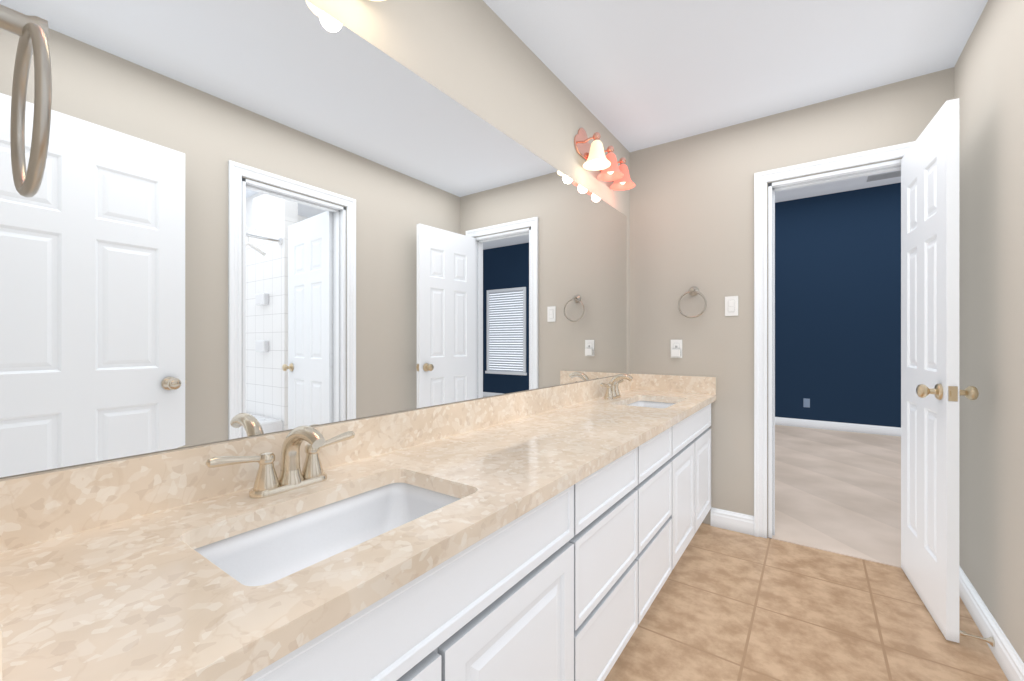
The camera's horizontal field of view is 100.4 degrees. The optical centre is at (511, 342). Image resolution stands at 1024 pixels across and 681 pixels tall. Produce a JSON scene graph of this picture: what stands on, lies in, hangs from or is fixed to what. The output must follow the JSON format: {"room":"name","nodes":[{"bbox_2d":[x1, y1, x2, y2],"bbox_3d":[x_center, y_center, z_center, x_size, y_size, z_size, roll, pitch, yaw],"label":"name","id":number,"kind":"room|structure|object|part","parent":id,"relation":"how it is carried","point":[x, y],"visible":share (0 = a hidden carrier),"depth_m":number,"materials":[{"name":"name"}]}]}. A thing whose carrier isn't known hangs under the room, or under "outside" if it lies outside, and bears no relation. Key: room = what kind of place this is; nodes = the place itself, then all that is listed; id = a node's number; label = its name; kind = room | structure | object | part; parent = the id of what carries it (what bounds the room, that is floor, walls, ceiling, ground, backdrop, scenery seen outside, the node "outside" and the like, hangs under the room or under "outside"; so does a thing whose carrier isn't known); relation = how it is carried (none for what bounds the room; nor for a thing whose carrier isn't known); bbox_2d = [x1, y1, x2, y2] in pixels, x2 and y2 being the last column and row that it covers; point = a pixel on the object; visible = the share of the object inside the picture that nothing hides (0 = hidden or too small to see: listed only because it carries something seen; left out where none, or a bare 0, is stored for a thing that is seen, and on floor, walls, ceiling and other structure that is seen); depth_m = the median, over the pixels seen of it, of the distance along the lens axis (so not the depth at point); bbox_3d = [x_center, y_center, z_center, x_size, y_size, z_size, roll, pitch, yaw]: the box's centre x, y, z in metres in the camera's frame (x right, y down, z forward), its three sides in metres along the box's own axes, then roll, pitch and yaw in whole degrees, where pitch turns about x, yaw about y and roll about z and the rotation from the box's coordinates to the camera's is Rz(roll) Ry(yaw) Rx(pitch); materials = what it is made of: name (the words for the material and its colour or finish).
{"room":"bathroom","nodes":[
{"label":"bathroom","id":0,"kind":"room"},
{"bbox_2d":[0,605,7,680],"bbox_3d":[-0.596,0.266,0.459,0.526,0.108,0.018,0,0,35],"label":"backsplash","id":1,"kind":"structure","parent":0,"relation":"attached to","point":[3,620],"depth_m":0.44,"materials":[{"name":"beige stone"}]},
{"bbox_2d":[0,0,629,478],"bbox_3d":[-0.071,-0.090,1.789,0.126,2.440,3.140,0,0,35],"label":"mirror","id":2,"kind":"object","parent":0,"point":[236,218],"depth_m":1.02,"materials":[{"name":"clear glass"}]},
{"bbox_2d":[574,128,634,190],"bbox_3d":[0.560,-1.060,2.445,0.158,0.219,0.580,0,0,35],"label":"sconce","id":3,"kind":"object","parent":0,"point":[596,159],"visible":1,"depth_m":2.36,"materials":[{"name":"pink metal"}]},
{"bbox_3d":[0.454,-1.014,2.287,0.148,0.126,0.148,0,0,35],"label":"lamp shade","id":4,"kind":"part","parent":3,"relation":"part of","materials":[{"name":"beige glass"}]},
{"bbox_3d":[0.454,-0.990,2.287,0.044,0.055,0.044,0,0,35],"label":"bulb","id":5,"kind":"part","parent":3,"relation":"part of","materials":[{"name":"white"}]},
{"bbox_3d":[0.564,-1.014,2.442,0.148,0.126,0.148,0,0,35],"label":"lamp shade","id":6,"kind":"part","parent":3,"relation":"part of","materials":[{"name":"red"}]},
{"bbox_3d":[0.564,-0.990,2.442,0.044,0.055,0.044,0,0,35],"label":"bulb","id":7,"kind":"part","parent":3,"relation":"part of","materials":[{"name":"white glass"}]},
{"bbox_3d":[0.674,-1.014,2.598,0.148,0.126,0.148,0,0,35],"label":"lamp shade","id":8,"kind":"part","parent":3,"relation":"part of","materials":[{"name":"red"}]},
{"bbox_2d":[483,0,987,151],"bbox_3d":[0.600,-1.340,1.272,1.820,0.060,2.970,0,0,35],"label":"ceiling","id":9,"kind":"structure","parent":0,"point":[633,75],"depth_m":1.92,"materials":[{"name":"white paint"}]},
{"bbox_2d":[630,67,953,537],"bbox_3d":[1.541,-0.090,2.499,1.700,2.440,0.120,0,0,35],"label":"wall","id":10,"kind":"structure","parent":0,"point":[691,211],"depth_m":2.60,"materials":[{"name":"beige paint"}]},
{"bbox_2d":[0,377,607,552],"bbox_3d":[-0.002,0.266,1.771,0.018,0.108,2.846,0,0,35],"label":"backsplash","id":11,"kind":"structure","parent":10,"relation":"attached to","point":[36,508],"depth_m":0.83,"materials":[{"name":"beige stone"}]},
{"bbox_2d":[636,374,715,392],"bbox_3d":[1.036,0.266,2.769,0.526,0.108,0.018,0,0,35],"label":"backsplash","id":12,"kind":"structure","parent":10,"relation":"attached to","point":[670,383],"depth_m":2.74,"materials":[{"name":"beige stone"}]},
{"bbox_2d":[671,340,681,357],"bbox_3d":[1.056,0.040,2.749,0.072,0.118,0.030,0,0,35],"label":"electrical outlet plate","id":13,"kind":"object","parent":10,"relation":"attached to","point":[676,348],"visible":1,"depth_m":2.75,"materials":[{"name":"white plastic"}]},
{"bbox_2d":[678,286,706,317],"bbox_3d":[1.132,-0.253,2.674,0.171,0.204,0.066,0,0,35],"label":"towel ring","id":14,"kind":"object","parent":10,"relation":"attached to","point":[693,291],"visible":1,"depth_m":2.66,"materials":[{"name":"silver metal"}]},
{"bbox_2d":[725,296,737,315],"bbox_3d":[1.323,-0.220,2.572,0.072,0.118,0.010,0,0,35],"label":"switch plate","id":15,"kind":"object","parent":10,"relation":"attached to","point":[731,305],"visible":1,"depth_m":2.57,"materials":[{"name":"white plastic"}]},
{"bbox_2d":[754,141,914,537],"bbox_3d":[1.765,0.070,2.340,0.750,2.120,0.160,0,0,35],"label":"door frame","id":16,"kind":"structure","parent":10,"relation":"attached to","point":[762,179],"depth_m":2.47,"materials":[{"name":"white wood"}]},
{"bbox_2d":[901,98,978,642],"bbox_3d":[1.821,0.104,1.847,0.171,2.035,0.612,0,0,35],"label":"door","id":17,"kind":"structure","parent":10,"relation":"in","point":[931,392],"depth_m":1.74,"materials":[{"name":"white wood"}]},
{"bbox_3d":[1.675,0.192,1.641,0.171,0.064,0.107,0,0,35],"label":"knob","id":18,"kind":"part","parent":17,"relation":"part of","materials":[{"name":"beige metal"}]},
{"bbox_2d":[705,425,900,567],"bbox_3d":[3.518,1.153,3.477,7.000,0.054,4.000,0,0,35],"label":"floor","id":19,"kind":"structure","parent":0,"point":[838,492],"depth_m":3.20,"materials":[{"name":"beige carpet"}]},
{"bbox_2d":[604,523,1007,680],"bbox_3d":[1.302,1.155,0.775,3.300,0.050,2.970,0,0,35],"label":"floor","id":20,"kind":"structure","parent":0,"point":[728,605],"depth_m":1.70,"materials":[{"name":"tile"}]},
{"bbox_2d":[0,397,713,680],"bbox_3d":[0.202,0.743,1.627,0.518,0.775,2.846,0,0,35],"label":"bathroom vanity","id":21,"kind":"object","parent":20,"relation":"on","point":[545,534],"depth_m":0.82,"materials":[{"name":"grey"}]},
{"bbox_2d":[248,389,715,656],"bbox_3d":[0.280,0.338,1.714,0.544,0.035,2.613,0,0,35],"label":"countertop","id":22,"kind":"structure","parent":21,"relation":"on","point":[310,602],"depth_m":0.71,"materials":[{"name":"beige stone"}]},
{"bbox_2d":[200,425,359,500],"bbox_3d":[-0.454,0.249,0.921,0.148,0.142,0.322,0,0,35],"label":"faucet","id":23,"kind":"object","parent":22,"relation":"on","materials":[{"name":"silver metal"}]},
{"bbox_2d":[148,469,475,624],"bbox_3d":[-0.313,0.424,0.821,0.321,0.162,0.510,0,0,35],"label":"sink","id":24,"kind":"object","parent":22,"relation":"in","point":[223,562],"depth_m":0.87,"materials":[{"name":"white ceramic"}]},
{"bbox_2d":[600,373,635,400],"bbox_3d":[0.619,0.249,2.440,0.148,0.142,0.322,0,0,35],"label":"faucet","id":25,"kind":"object","parent":22,"relation":"on","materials":[{"name":"silver metal"}]},
{"bbox_2d":[604,397,675,412],"bbox_3d":[0.761,0.424,2.340,0.321,0.162,0.510,0,0,35],"label":"sink","id":26,"kind":"object","parent":22,"relation":"in","point":[641,404],"depth_m":2.50,"materials":[{"name":"white ceramic"}]},
{"bbox_2d":[775,183,900,427],"bbox_3d":[4.707,-0.395,5.160,7.000,3.050,0.120,0,0,35],"label":"wall","id":27,"kind":"structure","parent":0,"point":[837,307],"depth_m":5.45,"materials":[{"name":"blue paint"}]},
{"bbox_2d":[803,398,809,407],"bbox_3d":[3.902,0.800,5.649,0.070,0.116,0.009,0,0,35],"label":"outlet","id":28,"kind":"object","parent":27,"relation":"attached to","point":[806,402],"visible":1,"depth_m":5.65,"materials":[{"name":"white plastic"}]},
{"bbox_2d":[775,170,900,202],"bbox_3d":[3.553,-1.950,3.526,7.000,0.060,3.880,0,0,35],"label":"ceiling","id":29,"kind":"structure","parent":0,"point":[856,183],"depth_m":5.28,"materials":[{"name":"white paint"}]},
{"bbox_2d":[867,171,900,181],"bbox_3d":[4.302,-1.915,4.907,0.330,0.010,0.200,0,0,35],"label":"ceiling vent","id":30,"kind":"object","parent":29,"relation":"in","point":[884,176],"visible":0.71,"depth_m":4.91,"materials":[{"name":"grey metal"}]},
{"bbox_2d":[954,0,1023,662],"bbox_3d":[1.314,-0.090,0.810,0.120,2.440,2.900,0,0,35],"label":"wall","id":31,"kind":"structure","parent":0,"point":[989,79],"depth_m":1.58,"materials":[{"name":"beige paint"}]},
{"bbox_2d":[711,507,1023,680],"bbox_3d":[0.845,1.075,1.172,1.065,0.110,2.850,0,0,35],"label":"baseboard","id":32,"kind":"structure","parent":31,"relation":"attached to","point":[1008,659],"depth_m":1.69,"materials":[{"name":"white wood"}]},
{"bbox_2d":[959,630,994,646],"bbox_3d":[1.709,1.085,1.572,0.086,0.032,0.031,0,0,35],"label":"door stop","id":33,"kind":"object","parent":32,"relation":"attached to","point":[990,641],"visible":1,"depth_m":1.56,"materials":[{"name":"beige metal"}]},
{"bbox_3d":[-0.173,-0.090,0.074,1.700,2.440,0.120,0,0,35],"label":"wall","id":34,"kind":"structure","parent":0,"visible":0},
{"bbox_2d":[0,4,51,196],"bbox_3d":[-0.510,-0.253,0.425,0.171,0.204,0.066,0,0,35],"label":"towel ring","id":35,"kind":"object","parent":34,"relation":"attached to","point":[31,31],"visible":1,"depth_m":0.42,"materials":[{"name":"silver metal"}]},
{"bbox_3d":[3.553,-0.395,3.526,7.240,3.050,4.120,0,0,35],"label":"wall","id":36,"kind":"structure","parent":0,"visible":0},
{"bbox_2d":[775,417,900,436],"bbox_3d":[3.553,1.075,3.526,7.000,0.110,3.880,0,0,35],"label":"baseboard","id":37,"kind":"structure","parent":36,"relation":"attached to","point":[860,428],"depth_m":5.44,"materials":[{"name":"white wood"}]}
]}

